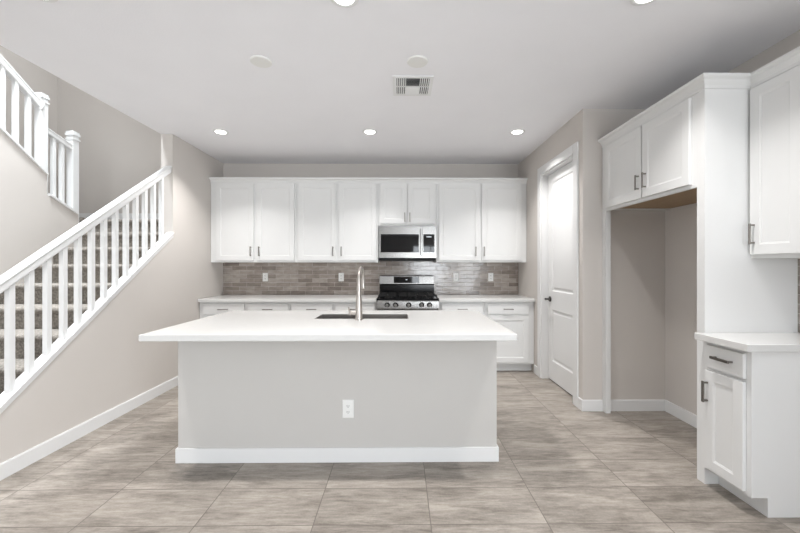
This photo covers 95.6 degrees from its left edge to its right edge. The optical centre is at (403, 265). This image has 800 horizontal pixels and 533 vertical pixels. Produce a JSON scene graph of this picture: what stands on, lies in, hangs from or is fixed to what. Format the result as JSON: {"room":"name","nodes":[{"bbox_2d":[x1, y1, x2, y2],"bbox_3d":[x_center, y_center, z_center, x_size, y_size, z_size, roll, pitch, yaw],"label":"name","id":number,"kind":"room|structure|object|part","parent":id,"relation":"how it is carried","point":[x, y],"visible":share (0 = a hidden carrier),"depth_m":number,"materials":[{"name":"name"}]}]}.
{"room":"kitchen","nodes":[
{"label":"kitchen","id":0,"kind":"room"},
{"bbox_2d":[0,45,57,197],"bbox_3d":[-4.810,-1.385,-1.556,0.150,5.400,13.180,0,0,-1],"label":"wall","id":1,"kind":"structure","parent":0,"point":[38,79],"depth_m":4.69,"materials":[{"name":"paint"}]},
{"bbox_2d":[0,129,78,282],"bbox_3d":[-3.672,-0.210,2.279,0.110,3.051,3.560,0,0,-1],"label":"wall","id":2,"kind":"structure","parent":0,"point":[31,219],"depth_m":3.46,"materials":[{"name":"paint"}]},
{"bbox_2d":[0,125,77,213],"bbox_3d":[-3.682,-1.163,3.299,0.140,1.170,1.480,0,0,-1],"label":"trim","id":3,"kind":"structure","parent":2,"relation":"attached to","point":[1,127],"depth_m":3.56,"materials":[{"name":"paint"}]},
{"bbox_2d":[0,54,80,213],"bbox_3d":[-3.673,-1.261,3.393,0.112,2.112,1.407,0,0,-1],"label":"stair railing","id":4,"kind":"object","parent":3,"relation":"on","point":[39,100],"visible":0.92,"depth_m":3.67,"materials":[{"name":"paint"}]},
{"bbox_3d":[-3.680,-1.956,3.179,0.072,0.723,0.980,0,0,-1],"label":"handrail","id":5,"kind":"part","parent":4,"relation":"part of","materials":[{"name":"paint"}]},
{"bbox_3d":[-3.685,-1.254,3.694,0.090,1.017,0.090,0,0,-1],"label":"newel post","id":6,"kind":"part","parent":4,"relation":"part of","materials":[{"name":"paint"}]},
{"bbox_3d":[-3.687,-1.353,3.874,0.072,0.142,0.290,0,0,-1],"label":"handrail","id":7,"kind":"part","parent":4,"relation":"part of","materials":[{"name":"paint"}]},
{"bbox_3d":[-3.689,-0.855,4.049,0.094,1.300,0.094,0,0,-1],"label":"newel post","id":8,"kind":"part","parent":4,"relation":"part of","materials":[{"name":"paint"}]},
{"bbox_2d":[0,134,222,462],"bbox_3d":[-2.556,-0.057,3.500,0.126,2.743,3.160,0,0,-1],"label":"wall","id":9,"kind":"structure","parent":0,"point":[106,365],"depth_m":3.44,"materials":[{"name":"paint"}]},
{"bbox_2d":[0,232,173,413],"bbox_3d":[-2.513,0.384,2.925,0.080,1.495,2.010,0,0,-1],"label":"trim","id":10,"kind":"structure","parent":9,"relation":"attached to","point":[22,382],"depth_m":2.74,"materials":[{"name":"paint"}]},
{"bbox_2d":[0,166,171,393],"bbox_3d":[-2.495,0.118,2.858,0.108,2.393,2.084,0,0,-1],"label":"stair railing","id":11,"kind":"object","parent":10,"relation":"on","point":[26,268],"visible":1,"depth_m":2.78,"materials":[{"name":"paint"}]},
{"bbox_3d":[-2.513,-0.335,2.900,0.072,1.486,2.000,0,0,-1],"label":"handrail","id":12,"kind":"part","parent":11,"relation":"part of","materials":[{"name":"paint"}]},
{"bbox_2d":[0,376,177,480],"bbox_3d":[-2.484,1.265,3.214,0.013,0.100,2.585,0,0,-1],"label":"baseboard","id":13,"kind":"structure","parent":9,"relation":"attached to","point":[26,458],"depth_m":2.75,"materials":[{"name":"paint"}]},
{"bbox_2d":[58,77,517,262],"bbox_3d":[-1.199,-1.385,5.129,7.500,5.400,0.120,0,0,-1],"label":"wall","id":14,"kind":"structure","parent":0,"point":[118,152],"depth_m":5.04,"materials":[{"name":"paint"}]},
{"bbox_2d":[79,213,158,218],"bbox_3d":[-3.723,-0.640,5.038,2.150,0.180,0.013,0,0,-1],"label":"baseboard","id":15,"kind":"structure","parent":14,"relation":"attached to","point":[84,215],"depth_m":5.03,"materials":[{"name":"paint"}]},
{"bbox_2d":[211,184,296,261],"bbox_3d":[-1.948,-0.558,4.865,1.110,1.024,0.391,0,0,-1],"label":"upper cabinet","id":16,"kind":"object","parent":14,"relation":"attached to","point":[250,222],"visible":0.99,"depth_m":4.71,"materials":[{"name":"paint"}]},
{"bbox_3d":[-2.185,-0.570,4.708,0.489,0.995,0.019,0,0,-1],"label":"door","id":17,"kind":"part","parent":16,"relation":"part of","materials":[{"name":"paint"}]},
{"bbox_3d":[-1.659,-0.570,4.713,0.485,0.995,0.019,0,0,-1],"label":"door","id":18,"kind":"part","parent":16,"relation":"part of","materials":[{"name":"paint"}]},
{"bbox_2d":[209,177,527,183],"bbox_3d":[-0.445,-1.107,4.739,4.116,0.075,0.090,0,0,-1],"label":"crown molding","id":19,"kind":"structure","parent":16,"relation":"attached to","point":[214,180],"depth_m":4.71,"materials":[{"name":"paint"}]},
{"bbox_2d":[297,184,379,261],"bbox_3d":[-0.861,-0.558,4.875,1.057,1.024,0.391,0,0,-1],"label":"upper cabinet","id":20,"kind":"object","parent":14,"relation":"attached to","point":[336,222],"visible":1,"depth_m":4.72,"materials":[{"name":"paint"}]},
{"bbox_3d":[-1.120,-0.570,4.719,0.486,0.995,0.019,0,0,-1],"label":"door","id":21,"kind":"part","parent":20,"relation":"part of","materials":[{"name":"paint"}]},
{"bbox_3d":[-0.596,-0.570,4.723,0.487,0.995,0.019,0,0,-1],"label":"door","id":22,"kind":"part","parent":20,"relation":"part of","materials":[{"name":"paint"}]},
{"bbox_2d":[223,261,517,294],"bbox_3d":[-0.448,0.158,5.070,4.116,0.486,0.011,0,0,-1],"label":"tile backsplash","id":23,"kind":"structure","parent":14,"relation":"attached to","point":[238,278],"depth_m":5.06,"materials":[{"name":"ceramic tile"},{"name":"grout"}]},
{"bbox_2d":[263,273,267,280],"bbox_3d":[-1.921,0.155,5.046,0.072,0.117,0.009,0,0,-1],"label":"wall outlet","id":24,"kind":"object","parent":23,"relation":"attached to","point":[265,275],"visible":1,"depth_m":5.04,"materials":[{"name":"white plastic"}]},
{"bbox_2d":[339,273,343,280],"bbox_3d":[-0.867,0.155,5.056,0.072,0.117,0.009,0,0,-1],"label":"wall outlet","id":25,"kind":"object","parent":23,"relation":"attached to","point":[341,275],"visible":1,"depth_m":5.05,"materials":[{"name":"white plastic"}]},
{"bbox_2d":[453,273,457,280],"bbox_3d":[0.733,0.155,5.071,0.072,0.117,0.009,0,0,-1],"label":"wall outlet","id":26,"kind":"object","parent":23,"relation":"attached to","point":[455,275],"visible":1,"depth_m":5.07,"materials":[{"name":"white plastic"}]},
{"bbox_2d":[488,273,492,280],"bbox_3d":[1.222,0.155,5.076,0.072,0.117,0.009,0,0,-1],"label":"wall outlet","id":27,"kind":"object","parent":23,"relation":"attached to","point":[490,275],"visible":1,"depth_m":5.07,"materials":[{"name":"white plastic"}]},
{"bbox_2d":[378,184,435,225],"bbox_3d":[0.049,-0.798,4.884,0.757,0.544,0.391,0,0,-1],"label":"upper cabinet","id":28,"kind":"object","parent":14,"relation":"attached to","point":[398,204],"visible":1,"depth_m":4.72,"materials":[{"name":"paint"}]},
{"bbox_3d":[-0.129,-0.809,4.728,0.347,0.515,0.019,0,0,-1],"label":"door","id":29,"kind":"part","parent":28,"relation":"part of","materials":[{"name":"paint"}]},
{"bbox_2d":[378,226,435,260],"bbox_3d":[0.049,-0.291,4.848,0.744,0.444,0.435,0,0,-1],"label":"microwave","id":30,"kind":"object","parent":28,"relation":"attached to","point":[395,243],"visible":1,"depth_m":4.68,"materials":[{"name":"silver metal"}]},
{"bbox_3d":[-0.039,-0.309,4.690,0.565,0.408,0.030,0,0,-1],"label":"door","id":31,"kind":"part","parent":30,"relation":"part of","materials":[{"name":"silver metal"}]},
{"bbox_3d":[0.227,-0.306,4.655,0.022,0.338,0.045,0,0,-1],"label":"handle","id":32,"kind":"part","parent":30,"relation":"part of","materials":[{"name":"silver metal"}]},
{"bbox_3d":[0.334,-0.309,4.693,0.176,0.408,0.030,0,0,-1],"label":"control panel","id":33,"kind":"part","parent":30,"relation":"part of","materials":[{"name":"silver metal"}]},
{"bbox_3d":[0.229,-0.809,4.731,0.346,0.515,0.019,0,0,-1],"label":"door","id":34,"kind":"part","parent":28,"relation":"part of","materials":[{"name":"paint"}]},
{"bbox_2d":[434,184,525,261],"bbox_3d":[1.020,-0.558,4.893,1.180,1.024,0.391,0,0,-1],"label":"upper cabinet","id":35,"kind":"object","parent":14,"relation":"attached to","point":[475,222],"visible":1,"depth_m":4.74,"materials":[{"name":"paint"}]},
{"bbox_3d":[0.730,-0.570,4.736,0.536,0.995,0.019,0,0,-1],"label":"door","id":36,"kind":"part","parent":35,"relation":"part of","materials":[{"name":"paint"}]},
{"bbox_3d":[1.280,-0.570,4.741,0.519,0.995,0.019,0,0,-1],"label":"door","id":37,"kind":"part","parent":35,"relation":"part of","materials":[{"name":"paint"}]},
{"bbox_2d":[0,0,799,163],"bbox_3d":[-1.136,-1.575,-1.461,7.500,0.320,13.300,0,0,-1],"label":"ceiling","id":38,"kind":"structure","parent":0,"point":[183,69],"depth_m":2.55,"materials":[{"name":"paint"}]},
{"bbox_2d":[40,0,57,2],"bbox_3d":[-1.903,-1.424,1.885,0.160,0.008,0.160,0,0,-1],"label":"recessed light","id":39,"kind":"object","parent":38,"relation":"in","point":[48,1],"visible":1,"depth_m":1.95,"materials":[{"name":"white"}]},
{"bbox_2d":[212,129,228,134],"bbox_3d":[-1.942,-1.424,3.860,0.160,0.008,0.160,0,0,-1],"label":"recessed light","id":40,"kind":"object","parent":38,"relation":"in","point":[217,131],"visible":1,"depth_m":3.84,"materials":[{"name":"paint"}]},
{"bbox_2d":[330,0,358,7],"bbox_3d":[-0.315,-1.424,1.925,0.160,0.008,0.160,0,0,-1],"label":"recessed light","id":41,"kind":"object","parent":38,"relation":"in","point":[340,3],"visible":1,"depth_m":1.97,"materials":[{"name":"white"}]},
{"bbox_2d":[362,129,376,134],"bbox_3d":[-0.357,-1.424,3.860,0.160,0.008,0.160,0,0,-1],"label":"recessed light","id":42,"kind":"object","parent":38,"relation":"in","point":[366,131],"visible":1,"depth_m":3.84,"materials":[{"name":"white"}]},
{"bbox_2d":[393,75,433,95],"bbox_3d":[0.073,-1.422,2.876,0.310,0.012,0.310,0,0,-1],"label":"ceiling vent","id":43,"kind":"object","parent":38,"relation":"in","point":[403,85],"visible":1,"depth_m":2.87,"materials":[{"name":"metal"}]},
{"bbox_2d":[509,129,524,134],"bbox_3d":[1.210,-1.424,3.860,0.160,0.008,0.160,0,0,-1],"label":"recessed light","id":44,"kind":"object","parent":38,"relation":"in","point":[516,131],"visible":1,"depth_m":3.84,"materials":[{"name":"white"}]},
{"bbox_2d":[630,0,655,5],"bbox_3d":[1.284,-1.424,1.910,0.160,0.008,0.160,0,0,-1],"label":"recessed light","id":45,"kind":"object","parent":38,"relation":"in","point":[632,2],"visible":1,"depth_m":1.96,"materials":[{"name":"white"}]},
{"bbox_2d":[0,371,799,532],"bbox_3d":[-0.936,1.365,-1.509,7.900,0.100,13.600,0,0,-1],"label":"floor","id":46,"kind":"structure","parent":0,"point":[561,467],"depth_m":2.17,"materials":[{"name":"tile"}]},
{"bbox_2d":[0,217,158,393],"bbox_3d":[-3.664,0.383,3.355,2.233,1.865,3.308,0,0,-1],"label":"staircase","id":47,"kind":"structure","parent":46,"relation":"on","point":[19,287],"depth_m":3.26,"materials":[{"name":"grey carpet"}]},
{"bbox_2d":[200,302,290,318],"bbox_3d":[-1.946,0.878,4.733,1.110,0.874,0.656,0,0,-1],"label":"base cabinet","id":48,"kind":"object","parent":46,"relation":"on","point":[207,309],"visible":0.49,"depth_m":4.44,"materials":[{"name":"paint"}]},
{"bbox_3d":[-2.200,0.528,4.443,0.504,0.130,0.019,0,0,-1],"label":"drawer","id":49,"kind":"part","parent":48,"relation":"part of","materials":[{"name":"paint"}]},
{"bbox_3d":[-1.659,0.528,4.448,0.489,0.130,0.019,0,0,-1],"label":"drawer","id":50,"kind":"part","parent":48,"relation":"part of","materials":[{"name":"paint"}]},
{"bbox_2d":[198,295,377,301],"bbox_3d":[-1.419,0.420,4.738,2.169,0.039,0.633,0,0,-1],"label":"countertop","id":51,"kind":"structure","parent":48,"relation":"on","point":[221,298],"depth_m":4.48,"materials":[{"name":"white stone"}]},
{"bbox_2d":[291,302,376,310],"bbox_3d":[-0.862,0.878,4.743,1.053,0.874,0.656,0,0,-1],"label":"base cabinet","id":52,"kind":"object","parent":46,"relation":"on","point":[295,306],"visible":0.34,"depth_m":4.45,"materials":[{"name":"paint"}]},
{"bbox_3d":[-1.122,0.528,4.454,0.490,0.130,0.019,0,0,-1],"label":"drawer","id":53,"kind":"part","parent":52,"relation":"part of","materials":[{"name":"paint"}]},
{"bbox_3d":[-0.592,0.528,4.459,0.480,0.130,0.019,0,0,-1],"label":"drawer","id":54,"kind":"part","parent":52,"relation":"part of","materials":[{"name":"paint"}]},
{"bbox_2d":[175,341,498,462],"bbox_3d":[-0.443,0.878,2.831,2.160,0.874,0.810,0,0,-1],"label":"kitchen island","id":55,"kind":"object","parent":46,"relation":"on","point":[239,401],"visible":0.76,"depth_m":2.44,"materials":[{"name":"paint"}]},
{"bbox_2d":[139,310,516,340],"bbox_3d":[-0.442,0.420,2.700,2.213,0.039,1.152,0,0,-1],"label":"island countertop","id":56,"kind":"structure","parent":55,"relation":"on","point":[420,325],"depth_m":2.33,"materials":[{"name":"white stone"}]},
{"bbox_2d":[348,267,364,319],"bbox_3d":[-0.355,0.202,2.781,0.112,0.397,0.216,0,0,-1],"label":"faucet","id":57,"kind":"object","parent":56,"relation":"on","point":[360,276],"visible":1,"depth_m":2.69,"materials":[{"name":"silver metal"}]},
{"bbox_3d":[-0.381,0.335,2.698,0.059,0.065,0.041,0,0,-1],"label":"lever handle","id":58,"kind":"part","parent":57,"relation":"part of","materials":[{"name":"silver metal"}]},
{"bbox_3d":[-0.324,0.114,2.784,0.033,0.222,0.197,0,0,6],"label":"spout","id":59,"kind":"part","parent":57,"relation":"part of","materials":[{"name":"silver metal"}]},
{"bbox_2d":[315,314,407,318],"bbox_3d":[-0.324,0.534,2.905,0.716,0.262,0.284,0,0,-1],"label":"sink","id":60,"kind":"object","parent":56,"relation":"in","point":[322,316],"visible":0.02,"depth_m":3.04,"materials":[{"name":"silver metal"}]},
{"bbox_3d":[-0.442,1.266,2.732,2.160,0.098,0.613,0,0,-1],"label":"baseboard","id":61,"kind":"part","parent":55,"relation":"part of","materials":[{"name":"paint"}]},
{"bbox_2d":[342,399,353,417],"bbox_3d":[-0.371,0.958,2.434,0.076,0.122,0.009,0,0,-1],"label":"wall outlet","id":62,"kind":"object","parent":55,"relation":"attached to","point":[347,405],"visible":1,"depth_m":2.43,"materials":[{"name":"white plastic"}]},
{"bbox_2d":[377,275,438,309],"bbox_3d":[0.050,0.713,4.698,0.760,1.164,0.705,0,0,-1],"label":"gas range","id":63,"kind":"object","parent":46,"relation":"on","point":[397,292],"visible":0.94,"depth_m":4.82,"materials":[{"name":"silver metal"}]},
{"bbox_2d":[377,295,438,299],"bbox_3d":[0.050,0.405,4.696,0.760,0.024,0.580,0,0,-1],"label":"cooktop","id":64,"kind":"object","parent":63,"relation":"in","point":[397,297],"depth_m":4.43,"materials":[{"name":"black metal"}]},
{"bbox_3d":[0.053,0.471,4.423,0.756,0.107,0.075,0,0,-1],"label":"control panel","id":65,"kind":"part","parent":63,"relation":"part of","materials":[{"name":"silver metal"}]},
{"bbox_2d":[438,302,483,314],"bbox_3d":[0.717,0.878,4.758,0.563,0.874,0.656,0,0,-1],"label":"base cabinet","id":66,"kind":"object","parent":46,"relation":"on","point":[478,306],"visible":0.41,"depth_m":4.46,"materials":[{"name":"paint"}]},
{"bbox_2d":[437,295,534,301],"bbox_3d":[1.023,0.420,4.761,1.179,0.039,0.633,0,0,-1],"label":"countertop","id":67,"kind":"structure","parent":66,"relation":"on","point":[442,298],"depth_m":4.48,"materials":[{"name":"white stone"}]},
{"bbox_2d":[484,302,533,370],"bbox_3d":[1.306,0.878,4.764,0.610,0.874,0.656,0,0,-1],"label":"base cabinet","id":68,"kind":"object","parent":46,"relation":"on","point":[518,317],"visible":0.58,"depth_m":4.47,"materials":[{"name":"paint"}]},
{"bbox_3d":[1.288,0.528,4.476,0.508,0.130,0.019,0,0,-1],"label":"drawer","id":69,"kind":"part","parent":68,"relation":"part of","materials":[{"name":"paint"}]},
{"bbox_3d":[1.288,0.900,4.476,0.508,0.580,0.019,0,0,-1],"label":"door","id":70,"kind":"part","parent":68,"relation":"part of","materials":[{"name":"paint"}]},
{"bbox_2d":[602,89,798,483],"bbox_3d":[2.074,0.123,2.747,0.628,2.384,1.108,0,0,-1],"label":"tall cabinet","id":71,"kind":"object","parent":46,"relation":"on","point":[697,150],"visible":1,"depth_m":2.19,"materials":[{"name":"paint"}]},
{"bbox_3d":[1.828,0.123,3.269,0.042,2.384,0.058,0,0,-1],"label":"panel","id":72,"kind":"part","parent":71,"relation":"part of","materials":[{"name":"paint"}]},
{"bbox_3d":[1.799,-0.786,2.981,0.019,0.546,0.478,0,0,-1],"label":"door","id":73,"kind":"part","parent":71,"relation":"part of","materials":[{"name":"paint"}]},
{"bbox_3d":[1.776,-0.635,2.765,0.032,0.113,0.011,0,0,-1],"label":"handle","id":74,"kind":"part","parent":71,"relation":"part of","materials":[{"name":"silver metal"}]},
{"bbox_3d":[1.776,-0.635,2.685,0.032,0.113,0.011,0,0,-1],"label":"handle","id":75,"kind":"part","parent":71,"relation":"part of","materials":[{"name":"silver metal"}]},
{"bbox_3d":[1.803,-0.786,2.506,0.019,0.546,0.443,0,0,-1],"label":"door","id":76,"kind":"part","parent":71,"relation":"part of","materials":[{"name":"paint"}]},
{"bbox_2d":[598,46,799,147],"bbox_3d":[1.950,-1.107,2.593,0.352,0.075,1.414,0,0,-1],"label":"crown molding","id":77,"kind":"structure","parent":71,"relation":"on","point":[791,59],"depth_m":2.19,"materials":[{"name":"paint"}]},
{"bbox_3d":[2.105,0.123,2.221,0.576,2.384,0.057,0,0,-1],"label":"panel","id":78,"kind":"part","parent":71,"relation":"part of","materials":[{"name":"paint"}]},
{"bbox_2d":[701,342,799,517],"bbox_3d":[2.079,0.878,2.045,0.632,0.874,0.292,0,0,-1],"label":"base cabinet","id":79,"kind":"object","parent":46,"relation":"on","point":[752,399],"visible":1,"depth_m":1.90,"materials":[{"name":"paint"}]},
{"bbox_3d":[1.778,0.740,2.143,0.034,0.123,0.015,0,0,-1],"label":"handle","id":80,"kind":"part","parent":79,"relation":"part of","materials":[{"name":"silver metal"}]},
{"bbox_3d":[1.780,0.525,2.035,0.034,0.015,0.118,0,0,-1],"label":"handle","id":81,"kind":"part","parent":79,"relation":"part of","materials":[{"name":"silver metal"}]},
{"bbox_3d":[1.806,0.531,2.042,0.019,0.132,0.241,0,0,-1],"label":"drawer","id":82,"kind":"part","parent":79,"relation":"part of","materials":[{"name":"paint"}]},
{"bbox_3d":[1.806,0.904,2.043,0.019,0.578,0.239,0,0,-1],"label":"door","id":83,"kind":"part","parent":79,"relation":"part of","materials":[{"name":"paint"}]},
{"bbox_2d":[694,332,799,351],"bbox_3d":[2.068,0.420,2.023,0.631,0.039,0.336,0,0,-1],"label":"countertop","id":84,"kind":"structure","parent":79,"relation":"on","point":[767,341],"depth_m":1.98,"materials":[{"name":"white stone"}]},
{"bbox_2d":[518,115,575,377],"bbox_3d":[1.679,-0.057,4.274,0.120,2.743,1.710,0,0,-1],"label":"wall","id":85,"kind":"structure","parent":0,"point":[565,136],"depth_m":4.48,"materials":[{"name":"paint"}]},
{"bbox_2d":[537,141,578,406],"bbox_3d":[1.675,0.079,3.859,0.136,2.473,0.976,0,0,-1],"label":"door","id":86,"kind":"structure","parent":85,"relation":"in","point":[560,183],"depth_m":3.94,"materials":[{"name":"paint"}]},
{"bbox_3d":[1.701,-0.335,3.859,0.010,1.240,0.550,0,0,-1],"label":"panel","id":87,"kind":"part","parent":86,"relation":"part of","materials":[{"name":"paint"}]},
{"bbox_3d":[1.701,0.787,3.859,0.010,0.585,0.550,0,0,-1],"label":"panel","id":88,"kind":"part","parent":86,"relation":"part of","materials":[{"name":"paint"}]},
{"bbox_2d":[534,365,582,410],"bbox_3d":[1.617,1.265,3.877,0.013,0.100,1.183,0,0,-1],"label":"baseboard","id":89,"kind":"structure","parent":85,"relation":"attached to","point":[579,400],"depth_m":3.35,"materials":[{"name":"paint"}]},
{"bbox_2d":[576,109,664,399],"bbox_3d":[2.006,-0.057,3.362,0.755,2.743,0.120,0,0,-1],"label":"wall","id":90,"kind":"structure","parent":0,"point":[637,236],"depth_m":3.30,"materials":[{"name":"paint"}]},
{"bbox_2d":[583,400,602,410],"bbox_3d":[1.717,1.265,3.293,0.177,0.100,0.013,0,0,-1],"label":"baseboard","id":91,"kind":"structure","parent":90,"relation":"attached to","point":[588,405],"depth_m":3.29,"materials":[{"name":"paint"}]},
{"bbox_2d":[611,399,664,410],"bbox_3d":[2.117,1.265,3.296,0.534,0.100,0.013,0,0,-1],"label":"baseboard","id":92,"kind":"structure","parent":90,"relation":"attached to","point":[648,404],"depth_m":3.29,"materials":[{"name":"paint"}]},
{"bbox_2d":[665,30,799,414],"bbox_3d":[2.495,-0.057,-2.316,0.115,2.743,11.520,0,0,-1],"label":"wall","id":93,"kind":"structure","parent":0,"point":[681,221],"depth_m":3.09,"materials":[{"name":"paint"}]},
{"bbox_2d":[665,400,696,427],"bbox_3d":[2.382,1.265,2.774,0.013,0.100,1.037,0,0,-1],"label":"baseboard","id":94,"kind":"structure","parent":93,"relation":"attached to","point":[682,414],"depth_m":3.10,"materials":[{"name":"paint"}]},
{"bbox_2d":[748,64,799,258],"bbox_3d":[2.222,-0.557,2.041,0.346,1.024,0.304,0,0,-1],"label":"upper cabinet","id":95,"kind":"object","parent":93,"relation":"attached to","point":[774,226],"visible":1,"depth_m":2.04,"materials":[{"name":"paint"}]},
{"bbox_3d":[2.063,-0.190,2.152,0.032,0.123,0.011,0,0,-1],"label":"handle","id":96,"kind":"part","parent":95,"relation":"part of","materials":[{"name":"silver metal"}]},
{"bbox_2d":[798,259,799,332],"bbox_3d":[2.394,0.179,1.600,0.011,0.444,1.188,0,0,-1],"label":"tile backsplash","id":97,"kind":"structure","parent":93,"relation":"attached to","point":[798,259],"depth_m":2.18,"materials":[{"name":"brick"}]}
]}

